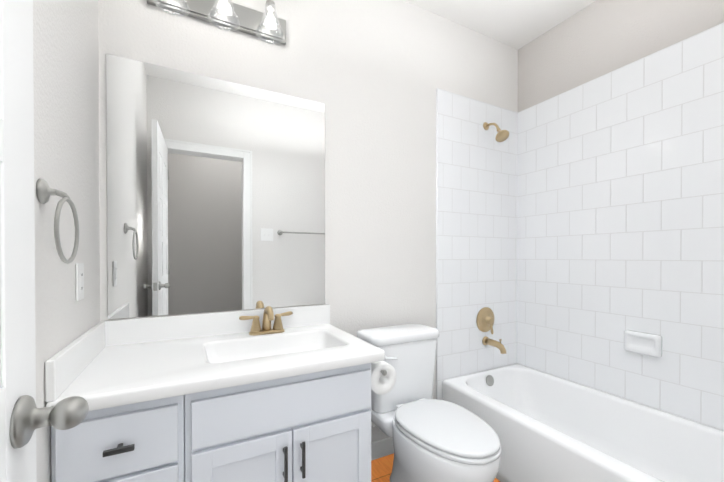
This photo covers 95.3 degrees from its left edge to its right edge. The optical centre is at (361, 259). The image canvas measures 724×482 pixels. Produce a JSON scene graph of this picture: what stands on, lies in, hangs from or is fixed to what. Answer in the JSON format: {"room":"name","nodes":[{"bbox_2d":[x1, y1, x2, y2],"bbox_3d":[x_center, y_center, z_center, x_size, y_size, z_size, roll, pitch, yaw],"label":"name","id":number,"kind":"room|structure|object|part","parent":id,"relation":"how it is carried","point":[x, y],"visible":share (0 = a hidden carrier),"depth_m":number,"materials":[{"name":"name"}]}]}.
{"room":"bathroom","nodes":[
{"label":"bathroom","id":0,"kind":"room"},
{"bbox_2d":[33,0,99,481],"bbox_3d":[-0.440,-0.189,0.021,0.120,2.740,2.890,0,1,-28],"label":"wall","id":1,"kind":"structure","parent":0,"point":[66,87],"depth_m":0.95,"materials":[{"name":"white paint"}]},
{"bbox_2d":[0,0,36,481],"bbox_3d":[-0.309,0.109,0.172,0.032,2.118,0.670,0,1,-30],"label":"door","id":2,"kind":"structure","parent":1,"relation":"in","point":[0,339],"depth_m":0.41,"materials":[{"name":"white paint"}]},
{"bbox_3d":[-0.368,-0.136,0.298,0.004,0.050,0.190,0,1,-30],"label":"door rail","id":3,"kind":"part","parent":2,"relation":"part of","materials":[{"name":"white wood"}]},
{"bbox_3d":[-0.368,0.204,0.300,0.004,0.110,0.190,0,1,-30],"label":"door rail","id":4,"kind":"part","parent":2,"relation":"part of","materials":[{"name":"white wood"}]},
{"bbox_3d":[-0.441,0.107,0.425,0.004,2.118,0.100,0,1,-30],"label":"door stile","id":5,"kind":"part","parent":2,"relation":"part of","materials":[{"name":"white wood"}]},
{"bbox_2d":[9,395,88,448],"bbox_3d":[-0.405,0.206,0.435,0.068,0.062,0.062,0,1,-30],"label":"door knob","id":6,"kind":"object","parent":2,"relation":"attached to","point":[28,417],"depth_m":0.42,"materials":[{"name":"silver metal"}]},
{"bbox_3d":[-0.392,0.206,0.443,0.039,0.039,0.055,0,1,-30],"label":"door knob","id":7,"kind":"part","parent":6,"relation":"part of","materials":[{"name":"silver metal"}]},
{"bbox_2d":[36,179,78,263],"bbox_3d":[-0.756,-0.092,0.816,0.055,0.207,0.165,0,1,-28],"label":"towel ring","id":8,"kind":"object","parent":1,"relation":"attached to","point":[44,191],"visible":1,"depth_m":0.80,"materials":[{"name":"silver metal"}]},
{"bbox_3d":[-0.748,-0.159,0.819,0.036,0.027,0.015,0,1,-28],"label":"arm","id":9,"kind":"part","parent":8,"relation":"part of"},
{"bbox_2d":[76,263,83,300],"bbox_3d":[-0.918,0.073,1.076,0.009,0.120,0.072,0,1,-28],"label":"outlet","id":10,"kind":"object","parent":1,"relation":"attached to","point":[79,281],"visible":1,"depth_m":1.06,"materials":[{"name":"white plastic"}]},
{"bbox_2d":[98,0,517,442],"bbox_3d":[0.031,-0.204,1.966,2.760,2.740,0.120,0,1,-28],"label":"wall","id":11,"kind":"structure","parent":0,"point":[372,75],"depth_m":1.88,"materials":[{"name":"white paint"}]},
{"bbox_2d":[100,304,329,346],"bbox_3d":[-0.613,0.299,1.553,0.988,0.104,0.020,0,1,-28],"label":"backsplash","id":12,"kind":"structure","parent":11,"relation":"attached to","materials":[{"name":"white stone"}]},
{"bbox_2d":[106,54,324,318],"bbox_3d":[-0.616,-0.294,1.554,0.940,1.073,0.005,0,1,-28],"label":"mirror glass","id":13,"kind":"object","parent":11,"relation":"attached to","point":[215,195],"visible":1,"depth_m":1.51,"materials":[{"name":"silver mirror"}]},
{"bbox_2d":[147,0,285,44],"bbox_3d":[-0.612,-1.125,1.463,0.590,0.155,0.160,0,1,-28],"label":"sconce","id":14,"kind":"object","parent":11,"relation":"attached to","point":[229,14],"visible":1,"depth_m":1.51,"materials":[{"name":"silver metal"}]},
{"bbox_3d":[-0.783,-1.114,1.358,0.132,0.135,0.132,0,1,-28],"label":"lamp shade","id":15,"kind":"part","parent":14,"relation":"part of","materials":[{"name":"clear glass"}]},
{"bbox_3d":[-0.606,-1.115,1.451,0.132,0.135,0.132,0,1,-28],"label":"lamp shade","id":16,"kind":"part","parent":14,"relation":"part of","materials":[{"name":"clear glass"}]},
{"bbox_2d":[266,0,274,12],"bbox_3d":[-0.429,-1.183,1.543,0.042,0.040,0.042,0,1,-28],"label":"bulb","id":17,"kind":"object","parent":14,"relation":"attached to","point":[270,5],"depth_m":1.52,"materials":[{"name":"white glass"}]},
{"bbox_3d":[-0.429,-1.115,1.544,0.132,0.135,0.132,0,1,-28],"label":"lamp shade","id":18,"kind":"part","parent":14,"relation":"part of","materials":[{"name":"clear glass"}]},
{"bbox_2d":[371,437,393,460],"bbox_3d":[0.135,1.116,1.955,0.785,0.100,0.014,0,1,-28],"label":"baseboard","id":19,"kind":"structure","parent":11,"relation":"attached to","point":[382,448],"depth_m":1.94,"materials":[{"name":"white paint"}]},
{"bbox_2d":[436,89,437,398],"bbox_3d":[0.485,0.035,2.138,0.015,2.260,0.015,0,1,-28],"label":"tile trim","id":20,"kind":"structure","parent":11,"relation":"attached to","point":[436,226],"depth_m":2.13,"materials":[{"name":"white tile"}]},
{"bbox_2d":[437,89,517,399],"bbox_3d":[0.829,0.033,2.313,0.771,2.260,0.008,0,1,-28],"label":"wall tile","id":21,"kind":"structure","parent":11,"relation":"attached to","point":[477,208],"depth_m":2.28,"materials":[{"name":"white tile"}]},
{"bbox_2d":[437,88,517,112],"bbox_3d":[0.826,-1.098,2.303,0.777,0.005,0.009,0,1,-28],"label":"cap","id":22,"kind":"object","parent":21,"relation":"on","point":[476,100],"visible":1,"depth_m":2.27,"materials":[{"name":"white tile"}]},
{"bbox_2d":[476,307,494,333],"bbox_3d":[0.888,0.431,2.306,0.176,0.182,0.064,0,1,-28],"label":"tub valve","id":23,"kind":"object","parent":21,"relation":"attached to","point":[485,319],"visible":1,"depth_m":2.30,"materials":[{"name":"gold metal"}]},
{"bbox_2d":[482,336,505,353],"bbox_3d":[0.913,0.585,2.260,0.062,0.093,0.171,0,1,-28],"label":"tub spout","id":24,"kind":"object","parent":21,"relation":"attached to","point":[486,340],"visible":1,"depth_m":2.24,"materials":[{"name":"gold metal"}]},
{"bbox_2d":[483,122,508,141],"bbox_3d":[0.909,-0.877,2.240,0.089,0.175,0.183,0,1,-28],"label":"shower head","id":25,"kind":"object","parent":21,"relation":"attached to","point":[502,135],"visible":1,"depth_m":2.21},
{"bbox_3d":[0.902,-0.907,2.270,0.017,0.076,0.108,0,1,-28],"label":"arm","id":26,"kind":"part","parent":25,"relation":"part of"},
{"bbox_2d":[371,453,499,481],"bbox_3d":[0.729,1.226,0.644,2.760,0.100,3.130,0,1,-28],"label":"floor","id":27,"kind":"structure","parent":0,"point":[381,469],"depth_m":1.83,"materials":[{"name":"brown wood"}]},
{"bbox_2d":[45,304,395,481],"bbox_3d":[-0.441,0.695,1.317,1.070,0.951,0.602,0,1,-28],"label":"bathroom vanity","id":28,"kind":"object","parent":27,"relation":"on","point":[268,394],"visible":1,"depth_m":1.09,"materials":[{"name":"white paint"}]},
{"bbox_3d":[-0.661,0.508,0.906,0.273,0.163,0.018,0,1,-28],"label":"drawer","id":29,"kind":"part","parent":28,"relation":"part of","materials":[{"name":"white paint"}]},
{"bbox_3d":[-0.669,0.735,0.926,0.300,0.679,0.020,0,1,-28],"label":"frame","id":30,"kind":"part","parent":28,"relation":"part of","materials":[{"name":"white paint"}]},
{"bbox_3d":[-0.661,0.711,0.908,0.273,0.217,0.018,0,1,-28],"label":"drawer","id":31,"kind":"part","parent":28,"relation":"part of","materials":[{"name":"white paint"}]},
{"bbox_3d":[-0.486,0.816,1.001,0.055,0.465,0.018,0,1,-28],"label":"door","id":32,"kind":"part","parent":28,"relation":"part of","materials":[{"name":"white paint"}]},
{"bbox_2d":[46,324,384,410],"bbox_3d":[-0.481,0.410,1.302,0.988,0.118,0.586,0,1,-28],"label":"countertop","id":33,"kind":"structure","parent":28,"relation":"on","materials":[{"name":"white stone"}]},
{"bbox_2d":[239,306,292,335],"bbox_3d":[-0.435,0.284,1.534,0.255,0.131,0.128,0,1,-28],"label":"faucet","id":34,"kind":"object","parent":33,"relation":"on","point":[268,315],"depth_m":1.54,"materials":[{"name":"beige metal"}]},
{"bbox_3d":[-0.376,0.611,1.057,0.196,0.055,0.018,0,1,-28],"label":"door","id":35,"kind":"part","parent":28,"relation":"part of","materials":[{"name":"white paint"}]},
{"bbox_3d":[-0.377,0.816,1.062,0.198,0.359,0.010,0,1,-28],"label":"door panel","id":36,"kind":"part","parent":28,"relation":"part of","materials":[{"name":"white paint"}]},
{"bbox_3d":[-0.251,0.733,1.145,0.638,0.679,0.020,0,1,-28],"label":"frame","id":37,"kind":"part","parent":28,"relation":"part of","materials":[{"name":"white paint"}]},
{"bbox_3d":[-0.265,0.815,1.116,0.055,0.465,0.018,0,1,-28],"label":"door","id":38,"kind":"part","parent":28,"relation":"part of","materials":[{"name":"white paint"}]},
{"bbox_3d":[-0.213,0.815,1.143,0.055,0.465,0.018,0,1,-28],"label":"door","id":39,"kind":"part","parent":28,"relation":"part of","materials":[{"name":"white paint"}]},
{"bbox_3d":[-0.103,0.609,1.200,0.196,0.055,0.018,0,1,-28],"label":"door","id":40,"kind":"part","parent":28,"relation":"part of","materials":[{"name":"white paint"}]},
{"bbox_3d":[-0.104,0.814,1.205,0.198,0.359,0.010,0,1,-28],"label":"door panel","id":41,"kind":"part","parent":28,"relation":"part of","materials":[{"name":"white paint"}]},
{"bbox_3d":[0.008,0.814,1.259,0.055,0.465,0.018,0,1,-28],"label":"door","id":42,"kind":"part","parent":28,"relation":"part of","materials":[{"name":"white paint"}]},
{"bbox_2d":[357,324,500,481],"bbox_3d":[0.320,0.777,1.574,0.432,0.783,0.746,0,1,-28],"label":"toilet","id":43,"kind":"object","parent":27,"relation":"on","point":[435,440],"visible":0.98,"depth_m":1.51,"materials":[{"name":"white ceramic"}]},
{"bbox_3d":[0.147,0.497,1.647,0.067,0.019,0.019,0,1,-28],"label":"lever","id":44,"kind":"part","parent":43,"relation":"part of","materials":[{"name":"white ceramic"}]},
{"bbox_3d":[0.199,0.605,1.803,0.410,0.346,0.196,0,1,-28],"label":"tank","id":45,"kind":"part","parent":43,"relation":"part of","materials":[{"name":"white ceramic"}]},
{"bbox_3d":[0.341,0.968,1.534,0.372,0.402,0.640,0,1,-28],"label":"bowl","id":46,"kind":"part","parent":43,"relation":"part of","materials":[{"name":"white ceramic"}]},
{"bbox_3d":[0.375,0.736,1.468,0.364,0.019,0.496,0,1,-28],"label":"lid","id":47,"kind":"part","parent":43,"relation":"part of","materials":[{"name":"white plastic"}]},
{"bbox_3d":[0.377,0.757,1.463,0.370,0.019,0.496,0,1,-28],"label":"seat","id":48,"kind":"part","parent":43,"relation":"part of","materials":[{"name":"white plastic"}]},
{"bbox_2d":[442,364,723,481],"bbox_3d":[1.175,0.979,1.636,0.791,0.380,1.525,0,1,-28],"label":"bathtub","id":49,"kind":"object","parent":27,"relation":"on","point":[546,427],"visible":0.9,"depth_m":1.71,"materials":[{"name":"white ceramic"}]},
{"bbox_2d":[405,0,595,49],"bbox_3d":[0.729,-1.614,0.622,2.760,0.100,3.130,0,1,-28],"label":"ceiling","id":50,"kind":"structure","parent":0,"point":[517,24],"depth_m":2.12,"materials":[{"name":"white paint"}]},
{"bbox_2d":[518,0,723,111],"bbox_3d":[1.899,-0.198,1.245,0.120,2.740,2.890,0,1,-28],"label":"wall","id":51,"kind":"structure","parent":0,"point":[594,40],"depth_m":1.98,"materials":[{"name":"grey paint"}]},
{"bbox_2d":[517,23,723,430],"bbox_3d":[1.547,0.037,1.780,0.008,2.260,1.620,0,1,-28],"label":"wall tile","id":52,"kind":"structure","parent":51,"relation":"attached to","point":[620,220],"depth_m":1.84,"materials":[{"name":"white tile"}]},
{"bbox_2d":[518,22,723,112],"bbox_3d":[1.547,-1.094,1.771,0.009,0.005,1.620,0,1,-28],"label":"cap","id":53,"kind":"object","parent":52,"relation":"on","point":[628,64],"visible":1,"depth_m":1.83,"materials":[{"name":"white tile"}]},
{"bbox_2d":[624,330,661,356],"bbox_3d":[1.521,0.457,1.792,0.030,0.116,0.164,0,1,-28],"label":"soap dish","id":54,"kind":"object","parent":52,"relation":"attached to","point":[649,344],"visible":0.98,"depth_m":1.78,"materials":[{"name":"white ceramic"}]}
]}

